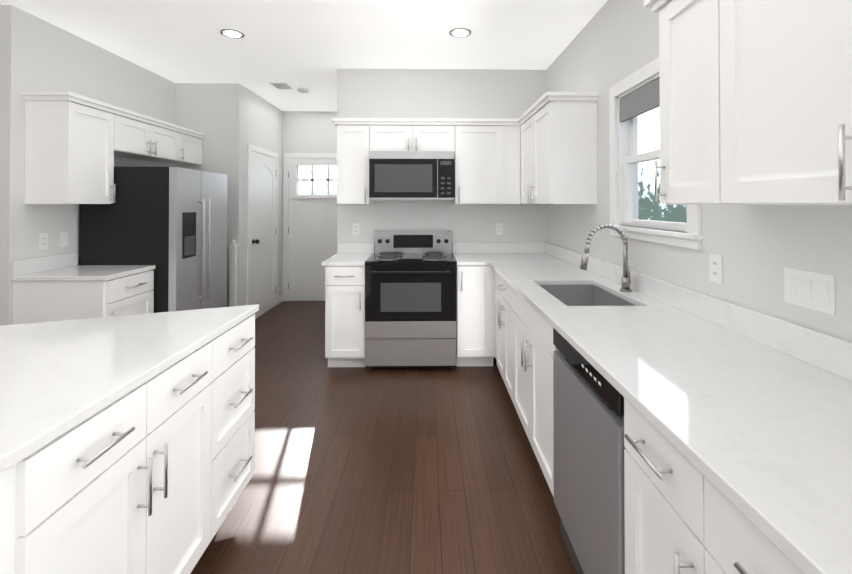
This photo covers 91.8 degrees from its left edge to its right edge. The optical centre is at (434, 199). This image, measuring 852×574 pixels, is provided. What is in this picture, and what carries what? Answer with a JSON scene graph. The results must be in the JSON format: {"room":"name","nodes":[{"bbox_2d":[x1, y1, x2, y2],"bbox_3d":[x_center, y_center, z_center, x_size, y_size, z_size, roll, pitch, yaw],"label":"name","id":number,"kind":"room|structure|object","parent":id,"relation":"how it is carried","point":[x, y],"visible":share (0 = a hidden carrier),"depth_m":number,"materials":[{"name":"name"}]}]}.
{"room":"kitchen","nodes":[
{"label":"kitchen","id":0,"kind":"room"},
{"bbox_2d":[0,0,607,110],"bbox_3d":[-2.398,-1.376,1.125,7.370,0.100,9.930,0,-1,-1],"label":"ceiling","id":1,"kind":"structure","parent":0,"point":[313,46],"depth_m":3.28,"materials":[{"name":"white paint"}]},
{"bbox_2d":[220,29,244,38],"bbox_3d":[-1.591,-1.304,3.244,0.176,0.006,0.176,0,-1,-1],"label":"recessed light","id":2,"kind":"object","parent":1,"relation":"in","point":[230,33],"visible":1,"depth_m":3.23,"materials":[{"name":"white"}]},
{"bbox_2d":[269,82,292,88],"bbox_3d":[-1.735,-1.289,4.671,0.180,0.010,0.240,0,-1,-1],"label":"ceiling vent","id":3,"kind":"object","parent":1,"relation":"in","point":[280,85],"visible":1,"depth_m":4.64,"materials":[{"name":"white metal"}]},
{"bbox_2d":[297,87,308,92],"bbox_3d":[-1.528,-1.275,4.795,0.130,0.034,0.130,0,-1,-1],"label":"smoke detector","id":4,"kind":"object","parent":1,"relation":"attached to","point":[302,89],"visible":1,"depth_m":4.75,"materials":[{"name":"white plastic"}]},
{"bbox_2d":[449,28,470,37],"bbox_3d":[0.200,-1.304,3.225,0.176,0.006,0.176,0,-1,-1],"label":"recessed light","id":5,"kind":"object","parent":1,"relation":"in","point":[460,32],"visible":1,"depth_m":3.21,"materials":[{"name":"white"}]},
{"bbox_2d":[190,301,576,573],"bbox_3d":[-2.398,1.464,1.099,7.370,0.100,9.930,0,-1,-1],"label":"floor","id":6,"kind":"structure","parent":0,"point":[410,470],"depth_m":2.13,"materials":[{"name":"brown wood"}]},
{"bbox_2d":[13,270,153,324],"bbox_3d":[-2.517,0.990,3.027,0.657,0.883,0.490,0,-1,-1],"label":"base cabinet","id":7,"kind":"object","parent":6,"relation":"on","point":[47,301],"visible":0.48,"depth_m":2.79,"materials":[{"name":"white wood"}]},
{"bbox_2d":[11,252,155,280],"bbox_3d":[-2.531,0.480,3.026,0.628,0.135,0.510,0,-1,-1],"label":"countertop","id":8,"kind":"structure","parent":7,"relation":"on","point":[63,267],"depth_m":2.93,"materials":[{"name":"white stone"}]},
{"bbox_2d":[0,314,254,573],"bbox_3d":[-1.529,0.975,1.379,1.439,0.883,1.180,0,-1,-1],"label":"base cabinet","id":9,"kind":"object","parent":6,"relation":"on","point":[154,474],"visible":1,"depth_m":1.20,"materials":[{"name":"white wood"}]},
{"bbox_2d":[0,304,258,471],"bbox_3d":[-1.561,0.517,1.380,1.435,0.030,1.233,0,-1,-1],"label":"countertop","id":10,"kind":"structure","parent":9,"relation":"on","point":[58,379],"depth_m":1.28,"materials":[{"name":"white stone"}]},
{"bbox_2d":[79,166,226,312],"bbox_3d":[-2.426,0.587,3.712,0.826,1.700,0.840,0,-1,-1],"label":"fridge","id":11,"kind":"object","parent":6,"relation":"on","point":[170,223],"visible":0.69,"depth_m":3.30,"materials":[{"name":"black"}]},
{"bbox_2d":[228,240,238,306],"bbox_3d":[-2.193,0.940,4.494,0.080,1.010,0.080,0,-1,-1],"label":"newel post","id":12,"kind":"object","parent":6,"relation":"on","point":[233,246],"visible":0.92,"depth_m":4.47,"materials":[{"name":"white"}]},
{"bbox_2d":[325,266,364,366],"bbox_3d":[-0.754,0.996,3.757,0.332,0.884,0.617,0,-1,-1],"label":"base cabinet","id":13,"kind":"object","parent":6,"relation":"on","point":[345,316],"depth_m":3.45,"materials":[{"name":"white wood"}]},
{"bbox_2d":[321,243,373,265],"bbox_3d":[-0.770,0.486,3.756,0.361,0.135,0.628,0,-1,-1],"label":"countertop","id":14,"kind":"structure","parent":13,"relation":"on","point":[349,254],"depth_m":3.89,"materials":[{"name":"white stone"}]},
{"bbox_2d":[365,231,456,369],"bbox_3d":[-0.203,0.870,3.717,0.766,1.135,0.699,0,-1,-1],"label":"range","id":15,"kind":"object","parent":6,"relation":"on","point":[410,298],"visible":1,"depth_m":3.43,"materials":[{"name":"silver metal"}]},
{"bbox_2d":[456,264,494,365],"bbox_3d":[0.343,0.997,3.776,0.322,0.884,0.617,0,-1,-1],"label":"base cabinet","id":16,"kind":"object","parent":6,"relation":"on","point":[475,284],"depth_m":3.48,"materials":[{"name":"white wood"}]},
{"bbox_2d":[452,242,488,265],"bbox_3d":[0.320,0.487,3.773,0.279,0.135,0.631,0,-1,-1],"label":"countertop","id":17,"kind":"structure","parent":16,"relation":"on","point":[465,253],"depth_m":4.05,"materials":[{"name":"white stone"}]},
{"bbox_2d":[495,271,558,430],"bbox_3d":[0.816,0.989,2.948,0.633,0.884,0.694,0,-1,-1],"label":"base cabinet","id":18,"kind":"object","parent":6,"relation":"on","point":[524,346],"depth_m":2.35,"materials":[{"name":"white wood"}]},
{"bbox_2d":[553,328,625,573],"bbox_3d":[0.813,0.978,1.470,0.600,0.879,0.610,0,-1,-1],"label":"dishwasher","id":19,"kind":"object","parent":6,"relation":"on","point":[588,418],"visible":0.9,"depth_m":1.39,"materials":[{"name":"grey metal"}]},
{"bbox_2d":[624,398,674,573],"bbox_3d":[0.851,0.971,0.964,0.633,0.884,0.394,0,-1,-1],"label":"base cabinet","id":20,"kind":"object","parent":6,"relation":"on","point":[649,458],"depth_m":1.04,"materials":[{"name":"white wood"}]},
{"bbox_2d":[675,448,802,573],"bbox_3d":[0.857,0.968,0.628,0.633,0.884,0.515,0,-1,-1],"label":"base cabinet","id":21,"kind":"object","parent":6,"relation":"on","point":[683,514],"depth_m":0.80,"materials":[{"name":"white wood"}]},
{"bbox_2d":[489,242,851,573],"bbox_3d":[0.826,0.468,1.699,0.658,0.135,4.798,0,-1,-1],"label":"countertop","id":22,"kind":"structure","parent":21,"relation":"on","point":[746,412],"depth_m":1.12,"materials":[{"name":"white stone"}]},
{"bbox_2d":[539,285,635,305],"bbox_3d":[0.826,0.649,2.308,0.402,0.216,0.672,0,-1,-1],"label":"sink","id":23,"kind":"object","parent":22,"relation":"in","point":[580,295],"visible":0.12,"depth_m":2.64,"materials":[{"name":"silver metal"}]},
{"bbox_2d":[580,223,631,291],"bbox_3d":[0.957,0.321,2.296,0.289,0.377,0.096,0,-1,-1],"label":"faucet","id":24,"kind":"object","parent":22,"relation":"on","point":[625,281],"visible":1,"depth_m":2.30,"materials":[{"name":"silver metal"}]},
{"bbox_2d":[0,0,851,341],"bbox_3d":[-2.398,0.044,1.112,7.370,2.740,9.930,0,-1,-1],"label":"wall","id":25,"kind":"structure","parent":0,"point":[614,42],"depth_m":3.22,"materials":[{"name":"white paint"}]},
{"bbox_2d":[38,233,47,249],"bbox_3d":[-2.842,0.301,2.998,0.008,0.115,0.072,0,-1,-1],"label":"electrical outlet","id":26,"kind":"object","parent":25,"relation":"attached to","point":[42,240],"visible":1,"depth_m":2.99,"materials":[{"name":"white plastic"}]},
{"bbox_2d":[59,231,67,246],"bbox_3d":[-2.844,0.302,3.168,0.010,0.115,0.072,0,-1,-1],"label":"light switch","id":27,"kind":"object","parent":25,"relation":"attached to","point":[63,239],"visible":1,"depth_m":3.16,"materials":[{"name":"white plastic"}]},
{"bbox_2d":[22,95,115,203],"bbox_3d":[-2.699,-0.343,3.076,0.295,0.748,0.420,0,-1,-1],"label":"upper cabinet","id":28,"kind":"object","parent":25,"relation":"attached to","point":[75,143],"depth_m":2.87,"materials":[{"name":"white wood"}]},
{"bbox_2d":[116,107,183,162],"bbox_3d":[-2.711,-0.552,3.740,0.295,0.318,0.900,0,-1,-1],"label":"upper cabinet","id":29,"kind":"object","parent":25,"relation":"attached to","point":[137,137],"depth_m":3.70,"materials":[{"name":"white wood"}]},
{"bbox_2d":[165,131,203,164],"bbox_3d":[-2.721,-0.547,4.321,0.295,0.318,0.506,0,-1,-1],"label":"upper cabinet","id":30,"kind":"object","parent":25,"relation":"attached to","point":[192,142],"depth_m":4.41,"materials":[{"name":"white wood"}]},
{"bbox_2d":[247,144,277,318],"bbox_3d":[-2.145,0.401,5.264,0.081,2.100,0.950,0,-1,-1],"label":"hall door","id":31,"kind":"structure","parent":25,"relation":"in","point":[262,227],"depth_m":5.21,"materials":[{"name":"white wood"}]},
{"bbox_2d":[278,295,282,303],"bbox_3d":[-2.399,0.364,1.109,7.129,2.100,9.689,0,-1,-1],"label":"baseboard","id":32,"kind":"structure","parent":25,"relation":"attached to","point":[280,299],"depth_m":5.84,"materials":[{"name":"white wood"}]},
{"bbox_2d":[283,153,336,300],"bbox_3d":[-1.653,0.392,5.924,1.050,2.130,0.086,0,-1,-1],"label":"back door","id":33,"kind":"structure","parent":25,"relation":"in","point":[309,234],"depth_m":5.96,"materials":[{"name":"white wood"}]},
{"bbox_2d":[335,118,373,203],"bbox_3d":[-0.744,-0.335,3.914,0.297,0.748,0.330,0,-1,-1],"label":"upper cabinet","id":34,"kind":"object","parent":25,"relation":"attached to","point":[353,134],"depth_m":3.75,"materials":[{"name":"white wood"}]},
{"bbox_2d":[352,223,359,234],"bbox_3d":[-0.775,0.291,4.069,0.072,0.115,0.008,0,-1,-1],"label":"electrical outlet","id":35,"kind":"object","parent":25,"relation":"attached to","point":[355,228],"visible":1,"depth_m":4.07,"materials":[{"name":"white plastic"}]},
{"bbox_2d":[371,118,418,150],"bbox_3d":[-0.370,-0.573,3.922,0.447,0.273,0.330,0,-1,-1],"label":"upper cabinet","id":36,"kind":"object","parent":25,"relation":"attached to","point":[387,134],"depth_m":3.76,"materials":[{"name":"white wood"}]},
{"bbox_2d":[369,151,454,199],"bbox_3d":[-0.205,-0.215,3.877,0.758,0.437,0.420,0,-1,-1],"label":"over-the-range microwave","id":37,"kind":"object","parent":36,"relation":"attached to","point":[411,175],"visible":1,"depth_m":3.67,"materials":[{"name":"silver metal"}]},
{"bbox_2d":[419,118,454,150],"bbox_3d":[-0.041,-0.573,3.928,0.447,0.273,0.330,0,-1,-1],"label":"upper cabinet","id":38,"kind":"object","parent":25,"relation":"attached to","point":[435,134],"depth_m":3.77,"materials":[{"name":"white wood"}]},
{"bbox_2d":[453,122,506,203],"bbox_3d":[0.404,-0.335,3.934,0.438,0.748,0.330,0,-1,-1],"label":"upper cabinet","id":39,"kind":"object","parent":25,"relation":"attached to","point":[487,160],"depth_m":3.78,"materials":[{"name":"white wood"}]},
{"bbox_2d":[495,223,502,234],"bbox_3d":[0.640,0.291,4.094,0.072,0.115,0.008,0,-1,-1],"label":"electrical outlet","id":40,"kind":"object","parent":25,"relation":"attached to","point":[498,228],"visible":1,"depth_m":4.09,"materials":[{"name":"white plastic"}]},
{"bbox_2d":[518,95,597,203],"bbox_3d":[0.962,-0.340,3.338,0.330,0.748,0.916,0,-1,-1],"label":"upper cabinet","id":41,"kind":"object","parent":25,"relation":"attached to","point":[558,132],"depth_m":2.88,"materials":[{"name":"white wood"}]},
{"bbox_2d":[609,57,703,249],"bbox_3d":[1.187,-0.251,2.218,0.161,0.940,0.880,0,-1,-1],"label":"kitchen window","id":42,"kind":"structure","parent":25,"relation":"in","point":[641,96],"depth_m":2.44,"materials":[{"name":"white wood"}]},
{"bbox_2d":[652,0,695,204],"bbox_3d":[0.997,-0.358,1.339,0.330,0.748,0.374,0,-1,-1],"label":"upper cabinet","id":43,"kind":"object","parent":25,"relation":"attached to","point":[677,18],"depth_m":1.43,"materials":[{"name":"white wood"}]},
{"bbox_2d":[709,254,722,283],"bbox_3d":[1.152,0.282,1.692,0.008,0.115,0.072,0,-1,-1],"label":"electrical outlet","id":44,"kind":"object","parent":25,"relation":"attached to","point":[715,268],"visible":1,"depth_m":1.69,"materials":[{"name":"white plastic"}]},
{"bbox_2d":[696,0,851,204],"bbox_3d":[1.006,-0.363,0.789,0.330,0.748,0.967,0,-1,-1],"label":"upper cabinet","id":45,"kind":"object","parent":25,"relation":"attached to","point":[755,102],"depth_m":1.03,"materials":[{"name":"white wood"}]},
{"bbox_2d":[784,267,834,314],"bbox_3d":[1.158,0.279,1.282,0.010,0.115,0.165,0,-1,-1],"label":"light switch","id":46,"kind":"object","parent":25,"relation":"attached to","point":[810,290],"visible":1,"depth_m":1.27,"materials":[{"name":"white plastic"}]},
{"label":"outside","id":47,"kind":"structure","parent":0,"visible":0},
{"bbox_2d":[638,107,686,222],"bbox_3d":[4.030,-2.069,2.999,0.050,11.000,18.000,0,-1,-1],"label":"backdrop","id":48,"kind":"structure","parent":47,"point":[649,208],"depth_m":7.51,"materials":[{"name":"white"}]},
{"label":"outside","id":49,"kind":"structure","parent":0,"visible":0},
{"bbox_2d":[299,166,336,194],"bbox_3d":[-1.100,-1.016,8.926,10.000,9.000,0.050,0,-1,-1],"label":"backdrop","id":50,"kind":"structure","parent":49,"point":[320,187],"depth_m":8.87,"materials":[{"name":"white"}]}
]}

